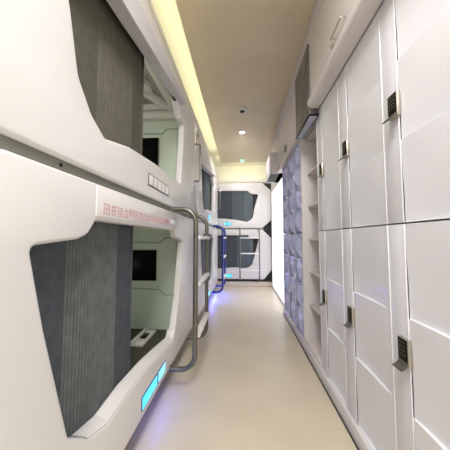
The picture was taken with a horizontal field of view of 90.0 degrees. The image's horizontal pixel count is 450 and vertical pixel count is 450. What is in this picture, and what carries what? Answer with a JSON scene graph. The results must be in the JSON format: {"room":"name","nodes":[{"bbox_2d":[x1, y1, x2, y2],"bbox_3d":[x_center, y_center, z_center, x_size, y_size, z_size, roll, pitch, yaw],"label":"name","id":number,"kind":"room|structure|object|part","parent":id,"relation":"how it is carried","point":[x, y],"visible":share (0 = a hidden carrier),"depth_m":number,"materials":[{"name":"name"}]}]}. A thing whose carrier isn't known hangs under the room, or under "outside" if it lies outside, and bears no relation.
{"room":"capsule hotel","nodes":[
{"label":"capsule hotel","id":0,"kind":"room"},
{"bbox_2d":[151,0,271,165],"bbox_3d":[-0.173,-1.809,1.800,3.200,0.080,8.150,0,-3,4],"label":"light","id":1,"kind":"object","parent":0,"point":[167,12],"depth_m":2.46,"materials":[{"name":"yellow plastic"}]},
{"bbox_2d":[124,286,356,449],"bbox_3d":[-0.173,1.196,1.627,3.200,0.100,8.150,0,-3,4],"label":"floor","id":2,"kind":"structure","parent":0,"point":[251,384],"depth_m":1.51,"materials":[{"name":"plastic"}]},
{"bbox_2d":[0,134,192,449],"bbox_3d":[-0.995,0.419,1.372,1.206,1.122,2.190,0,-3,4],"label":"capsule","id":3,"kind":"object","parent":2,"relation":"on","point":[96,272],"visible":0.96,"depth_m":0.76,"materials":[{"name":"white plastic"}]},
{"bbox_2d":[30,241,66,403],"bbox_3d":[-0.525,0.383,0.595,0.016,0.925,0.220,0,-3,4],"label":"curtain","id":4,"kind":"object","parent":3,"relation":"hanging from","point":[49,260],"depth_m":0.67,"materials":[{"name":"fabric"}]},
{"bbox_3d":[-0.429,-0.122,1.441,0.048,0.034,2.030,0,-3,4],"label":"seam rail","id":5,"kind":"part","parent":3,"relation":"part of","materials":[{"name":"grey plastic"}]},
{"bbox_2d":[0,0,200,214],"bbox_3d":[-0.964,-0.651,1.431,1.268,1.021,2.190,0,-3,4],"label":"capsule","id":6,"kind":"object","parent":3,"relation":"on","point":[92,86],"visible":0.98,"depth_m":0.88,"materials":[{"name":"white plastic"}]},
{"bbox_2d":[69,0,99,122],"bbox_3d":[-0.521,-0.692,0.717,0.016,0.825,0.340,0,-3,4],"label":"curtain","id":7,"kind":"object","parent":6,"relation":"hanging from","point":[85,14],"depth_m":0.83,"materials":[{"name":"grey fabric"}]},
{"bbox_2d":[144,0,218,181],"bbox_3d":[-0.452,-1.221,1.360,0.105,0.105,7.300,0,-3,4],"label":"trim","id":8,"kind":"structure","parent":6,"relation":"on","point":[149,5],"depth_m":1.68,"materials":[{"name":"white plastic"}]},
{"bbox_3d":[-0.292,-0.663,2.391,0.073,0.421,0.022,0,-3,4],"label":"grab handle","id":9,"kind":"part","parent":6,"relation":"part of","materials":[{"name":"grey metal"}]},
{"bbox_2d":[140,333,148,338],"bbox_3d":[-0.640,0.883,1.796,0.045,0.013,0.080,0,-3,4],"label":"socket","id":10,"kind":"object","parent":3,"relation":"attached to","point":[142,335],"depth_m":1.78,"materials":[{"name":"black plastic"}]},
{"bbox_3d":[-1.022,0.907,1.263,1.085,0.055,1.545,0,-3,4],"label":"mattress","id":11,"kind":"part","parent":3,"relation":"part of","materials":[{"name":"black fabric"}]},
{"bbox_2d":[169,207,209,372],"bbox_3d":[-0.257,0.457,1.821,0.204,1.146,0.548,0,-3,4],"label":"ladder","id":12,"kind":"object","parent":3,"relation":"attached to","point":[197,329],"visible":1,"depth_m":1.58,"materials":[{"name":"silver metal"}]},
{"bbox_3d":[-0.283,0.439,1.573,0.189,1.139,0.035,0,-3,4],"label":"rail","id":13,"kind":"part","parent":12,"relation":"part of","materials":[{"name":"silver metal"}]},
{"bbox_3d":[-0.245,0.468,2.071,0.189,1.139,0.035,0,-3,4],"label":"rail","id":14,"kind":"part","parent":12,"relation":"part of","materials":[{"name":"silver metal"}]},
{"bbox_2d":[198,219,217,315],"bbox_3d":[-0.830,0.545,3.562,1.205,1.122,2.190,0,-3,4],"label":"capsule","id":15,"kind":"object","parent":2,"relation":"on","point":[213,231],"visible":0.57,"depth_m":3.44,"materials":[{"name":"white plastic"}]},
{"bbox_2d":[196,136,220,224],"bbox_3d":[-0.798,-0.524,3.622,1.268,1.021,2.190,0,-3,4],"label":"capsule","id":16,"kind":"object","parent":15,"relation":"on","point":[207,188],"visible":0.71,"depth_m":3.40,"materials":[{"name":"white plastic"}]},
{"bbox_2d":[212,225,226,293],"bbox_3d":[-0.091,0.583,4.011,0.204,1.146,0.548,0,-3,4],"label":"ladder","id":17,"kind":"object","parent":15,"relation":"attached to","point":[224,255],"visible":1,"depth_m":3.77,"materials":[{"name":"blue metal"}]},
{"bbox_3d":[-0.080,0.594,4.261,0.189,1.139,0.035,0,-3,4],"label":"rail","id":18,"kind":"part","parent":17,"relation":"part of","materials":[{"name":"blue metal"}]},
{"bbox_2d":[217,228,271,278],"bbox_3d":[-0.027,0.662,5.587,2.190,1.122,1.205,0,-3,4],"label":"capsule","id":19,"kind":"object","parent":2,"relation":"on","point":[232,234],"visible":0.38,"depth_m":4.98,"materials":[{"name":"white plastic"}]},
{"bbox_3d":[-0.149,0.087,5.065,2.030,0.034,0.048,0,-3,4],"label":"seam rail","id":20,"kind":"part","parent":19,"relation":"part of","materials":[{"name":"grey"}]},
{"bbox_2d":[218,183,270,227],"bbox_3d":[-0.027,-0.407,5.649,2.190,1.021,1.205,0,-3,4],"label":"capsule","id":21,"kind":"object","parent":19,"relation":"on","point":[236,210],"visible":0.61,"depth_m":5.05,"materials":[{"name":"white plastic"}]},
{"bbox_2d":[244,191,252,221],"bbox_3d":[0.534,-0.440,5.078,0.185,0.825,0.016,0,-3,4],"label":"curtain","id":22,"kind":"object","parent":21,"relation":"hanging from","point":[248,198],"depth_m":5.07,"materials":[{"name":"grey fabric"}]},
{"bbox_2d":[239,228,259,280],"bbox_3d":[0.528,0.632,4.841,0.458,1.142,0.204,0,-3,4],"label":"ladder","id":23,"kind":"object","parent":19,"relation":"attached to","point":[240,237],"visible":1,"depth_m":4.76,"materials":[{"name":"silver metal"}]},
{"bbox_3d":[0.325,0.629,4.865,0.029,1.133,0.186,0,-3,4],"label":"rail","id":24,"kind":"part","parent":23,"relation":"part of","materials":[{"name":"silver metal"}]},
{"bbox_3d":[0.733,0.627,4.834,0.029,1.133,0.186,0,-3,4],"label":"rail","id":25,"kind":"part","parent":23,"relation":"part of","materials":[{"name":"silver metal"}]},
{"bbox_2d":[250,239,252,264],"bbox_3d":[0.594,0.638,5.011,0.065,0.925,0.016,0,-3,4],"label":"curtain","id":26,"kind":"object","parent":19,"relation":"hanging from","point":[251,240],"depth_m":5.01,"materials":[{"name":"grey fabric"}]},
{"bbox_2d":[300,126,321,366],"bbox_3d":[0.960,0.104,1.942,0.458,1.944,0.463,0,-3,4],"label":"open shelf unit","id":27,"kind":"object","parent":2,"relation":"on","point":[308,147],"visible":0.25,"depth_m":2.15,"materials":[{"name":"white"}]},
{"bbox_2d":[215,165,265,178],"bbox_3d":[0.138,-0.114,5.822,3.200,3.000,0.100,0,-3,4],"label":"wall","id":28,"kind":"structure","parent":0,"point":[253,171],"depth_m":5.82,"materials":[{"name":"white paint"}]},
{"bbox_2d":[218,178,265,182],"bbox_3d":[0.409,-1.004,5.110,1.255,0.105,0.080,0,-3,4],"label":"trim","id":29,"kind":"structure","parent":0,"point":[227,180],"depth_m":5.07,"materials":[{"name":"white paint"}]},
{"bbox_2d":[175,0,315,162],"bbox_3d":[0.145,-1.607,1.317,1.015,0.060,7.260,0,-3,4],"label":"ceiling","id":30,"kind":"structure","parent":0,"point":[244,53],"depth_m":2.10,"materials":[{"name":"beige paint"}]},
{"bbox_2d":[237,107,246,112],"bbox_3d":[0.222,-1.467,2.891,0.124,0.038,0.124,0,-3,4],"label":"smoke detector","id":31,"kind":"object","parent":30,"relation":"attached to","point":[240,109],"visible":1,"depth_m":2.86,"materials":[{"name":"white paint"}]},
{"bbox_2d":[271,183,283,303],"bbox_3d":[1.225,-0.194,4.449,0.465,3.000,2.480,0,-3,4],"label":"wall","id":32,"kind":"structure","parent":0,"point":[273,185],"depth_m":4.93,"materials":[{"name":"white paint"}]},
{"bbox_2d":[216,281,272,286],"bbox_3d":[0.407,1.291,4.957,1.255,0.095,0.100,0,-3,4],"label":"trim","id":33,"kind":"structure","parent":32,"relation":"attached to","point":[227,283],"depth_m":4.91,"materials":[{"name":"plastic"}]},
{"bbox_2d":[218,183,271,280],"bbox_3d":[0.413,0.199,5.095,1.255,2.290,0.050,0,-3,4],"label":"wall","id":34,"kind":"structure","parent":32,"relation":"attached to","point":[267,228],"depth_m":5.03,"materials":[{"name":"grey"}]},
{"bbox_2d":[266,152,281,182],"bbox_3d":[0.822,-0.933,3.744,0.225,0.325,0.630,0,-3,4],"label":"air conditioner","id":35,"kind":"object","parent":32,"relation":"attached to","point":[272,162],"depth_m":3.44,"materials":[{"name":"white plastic"}]},
{"bbox_2d":[267,174,278,181],"bbox_3d":[0.782,-0.768,3.702,0.124,0.010,0.500,0,-3,4],"label":"air vent","id":36,"kind":"object","parent":35,"relation":"attached to","point":[272,178],"visible":1,"depth_m":3.65,"materials":[{"name":"grey"}]},
{"bbox_2d":[272,178,283,302],"bbox_3d":[0.953,0.252,4.012,0.015,2.000,1.600,0,-3,4],"label":"light panel","id":37,"kind":"object","parent":32,"relation":"attached to","point":[277,194],"visible":0.57,"depth_m":3.98,"materials":[{"name":"white paint"}]},
{"bbox_2d":[283,308,372,449],"bbox_3d":[0.626,1.028,0.320,0.048,0.085,5.650,0,-3,4],"label":"baseboard","id":38,"kind":"structure","parent":32,"relation":"attached to","point":[355,431],"depth_m":1.41,"materials":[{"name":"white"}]},
{"bbox_2d":[283,234,288,311],"bbox_3d":[1.028,0.629,2.980,0.482,1.016,0.334,0,-3,4],"label":"locker","id":39,"kind":"object","parent":38,"relation":"on","point":[285,236],"visible":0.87,"depth_m":2.97,"materials":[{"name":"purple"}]},
{"bbox_2d":[282,165,287,233],"bbox_3d":[1.028,-0.343,3.036,0.482,0.924,0.334,0,-3,4],"label":"locker","id":40,"kind":"object","parent":39,"relation":"on","point":[284,171],"visible":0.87,"depth_m":3.02,"materials":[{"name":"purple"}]},
{"bbox_2d":[288,234,295,325],"bbox_3d":[1.003,0.610,2.647,0.482,1.016,0.334,0,-3,4],"label":"locker","id":41,"kind":"object","parent":38,"relation":"on","point":[291,263],"visible":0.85,"depth_m":2.64,"materials":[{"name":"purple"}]},
{"bbox_2d":[287,152,293,233],"bbox_3d":[1.003,-0.363,2.704,0.482,0.924,0.334,0,-3,4],"label":"locker","id":42,"kind":"object","parent":41,"relation":"on","point":[290,205],"visible":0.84,"depth_m":2.69,"materials":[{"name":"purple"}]},
{"bbox_2d":[294,233,303,335],"bbox_3d":[0.978,0.591,2.315,0.482,1.016,0.334,0,-3,4],"label":"locker","id":43,"kind":"object","parent":38,"relation":"on","point":[299,312],"visible":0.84,"depth_m":2.31,"materials":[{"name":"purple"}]},
{"bbox_2d":[293,144,301,232],"bbox_3d":[0.978,-0.382,2.371,0.482,0.924,0.334,0,-3,4],"label":"locker","id":44,"kind":"object","parent":43,"relation":"on","point":[296,153],"visible":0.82,"depth_m":2.36,"materials":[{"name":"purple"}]},
{"bbox_2d":[319,230,346,406],"bbox_3d":[0.915,0.543,1.488,0.500,1.016,0.392,0,-3,4],"label":"locker","id":45,"kind":"object","parent":38,"relation":"on","point":[330,242],"visible":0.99,"depth_m":1.49,"materials":[{"name":"white"}]},
{"bbox_2d":[316,81,348,230],"bbox_3d":[0.915,-0.430,1.544,0.500,0.924,0.392,0,-3,4],"label":"locker","id":46,"kind":"object","parent":45,"relation":"on","point":[328,173],"visible":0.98,"depth_m":1.54,"materials":[{"name":"white"}]},
{"bbox_3d":[0.711,-0.432,1.498,0.015,0.922,0.269,0,-3,4],"label":"door","id":47,"kind":"part","parent":46,"relation":"part of","materials":[{"name":"white"}]},
{"bbox_2d":[341,225,395,449],"bbox_3d":[0.884,0.519,1.084,0.500,1.016,0.420,0,-3,4],"label":"locker","id":48,"kind":"object","parent":38,"relation":"on","point":[366,302],"visible":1,"depth_m":1.06,"materials":[{"name":"white"}]},
{"bbox_3d":[0.658,0.533,1.209,0.030,0.027,0.046,0,-3,4],"label":"lever","id":49,"kind":"part","parent":48,"relation":"part of","materials":[{"name":"silver metal"}]},
{"bbox_2d":[337,12,398,228],"bbox_3d":[0.884,-0.453,1.140,0.500,0.924,0.420,0,-3,4],"label":"locker","id":50,"kind":"object","parent":48,"relation":"on","point":[360,134],"visible":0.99,"depth_m":1.11,"materials":[{"name":"white"}]},
{"bbox_3d":[0.681,-0.456,1.097,0.015,0.922,0.302,0,-3,4],"label":"door","id":51,"kind":"part","parent":50,"relation":"part of","materials":[{"name":"white"}]},
{"bbox_2d":[386,220,449,449],"bbox_3d":[0.853,0.495,0.670,0.500,1.016,0.410,0,-3,4],"label":"locker","id":52,"kind":"object","parent":38,"relation":"on","point":[418,253],"visible":1,"depth_m":0.75,"materials":[{"name":"white"}]},
{"bbox_3d":[0.628,0.500,0.809,0.030,0.027,0.046,0,-3,4],"label":"lever","id":53,"kind":"part","parent":52,"relation":"part of","materials":[{"name":"silver metal"}]},
{"bbox_2d":[378,0,449,223],"bbox_3d":[0.853,-0.477,0.727,0.500,0.924,0.410,0,-3,4],"label":"locker","id":54,"kind":"object","parent":52,"relation":"on","point":[414,35],"visible":1,"depth_m":0.77,"materials":[{"name":"white"}]},
{"bbox_3d":[0.628,-0.410,0.861,0.030,0.027,0.046,0,-3,4],"label":"lever","id":55,"kind":"part","parent":54,"relation":"part of","materials":[{"name":"silver metal"}]},
{"bbox_2d":[272,91,319,181],"bbox_3d":[1.045,-1.265,2.857,0.575,0.885,2.300,0,-3,4],"label":"wall","id":56,"kind":"structure","parent":0,"point":[287,135],"depth_m":2.68,"materials":[{"name":"white paint"}]},
{"bbox_2d":[275,0,322,139],"bbox_3d":[0.576,-1.550,0.573,0.045,0.140,5.850,0,-3,4],"label":"trim","id":57,"kind":"structure","parent":56,"relation":"attached to","point":[318,3],"depth_m":2.03,"materials":[{"name":"grey"}]},
{"bbox_2d":[295,44,318,138],"bbox_3d":[0.688,-1.106,1.931,0.079,0.579,0.420,0,-3,4],"label":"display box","id":58,"kind":"object","parent":56,"relation":"attached to","point":[306,116],"visible":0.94,"depth_m":1.86,"materials":[{"name":"grey glass"}]},
{"bbox_3d":[0.688,-0.827,1.914,0.079,0.012,0.420,0,-3,4],"label":"frame","id":59,"kind":"part","parent":58,"relation":"part of","materials":[{"name":"black metal"}]},
{"bbox_2d":[307,0,383,107],"bbox_3d":[0.879,-1.250,1.085,0.619,0.660,1.250,0,-3,4],"label":"upper cabinet","id":60,"kind":"object","parent":56,"relation":"attached to","point":[340,25],"visible":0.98,"depth_m":1.28,"materials":[{"name":"white plastic"}]},
{"bbox_3d":[0.607,-1.222,1.107,0.015,0.444,1.235,0,-3,4],"label":"door","id":61,"kind":"part","parent":60,"relation":"part of","materials":[{"name":"white plastic"}]},
{"bbox_3d":[0.592,-1.034,1.183,0.030,0.014,0.138,0,-3,4],"label":"handle","id":62,"kind":"part","parent":60,"relation":"part of","materials":[{"name":"silver metal"}]}
]}

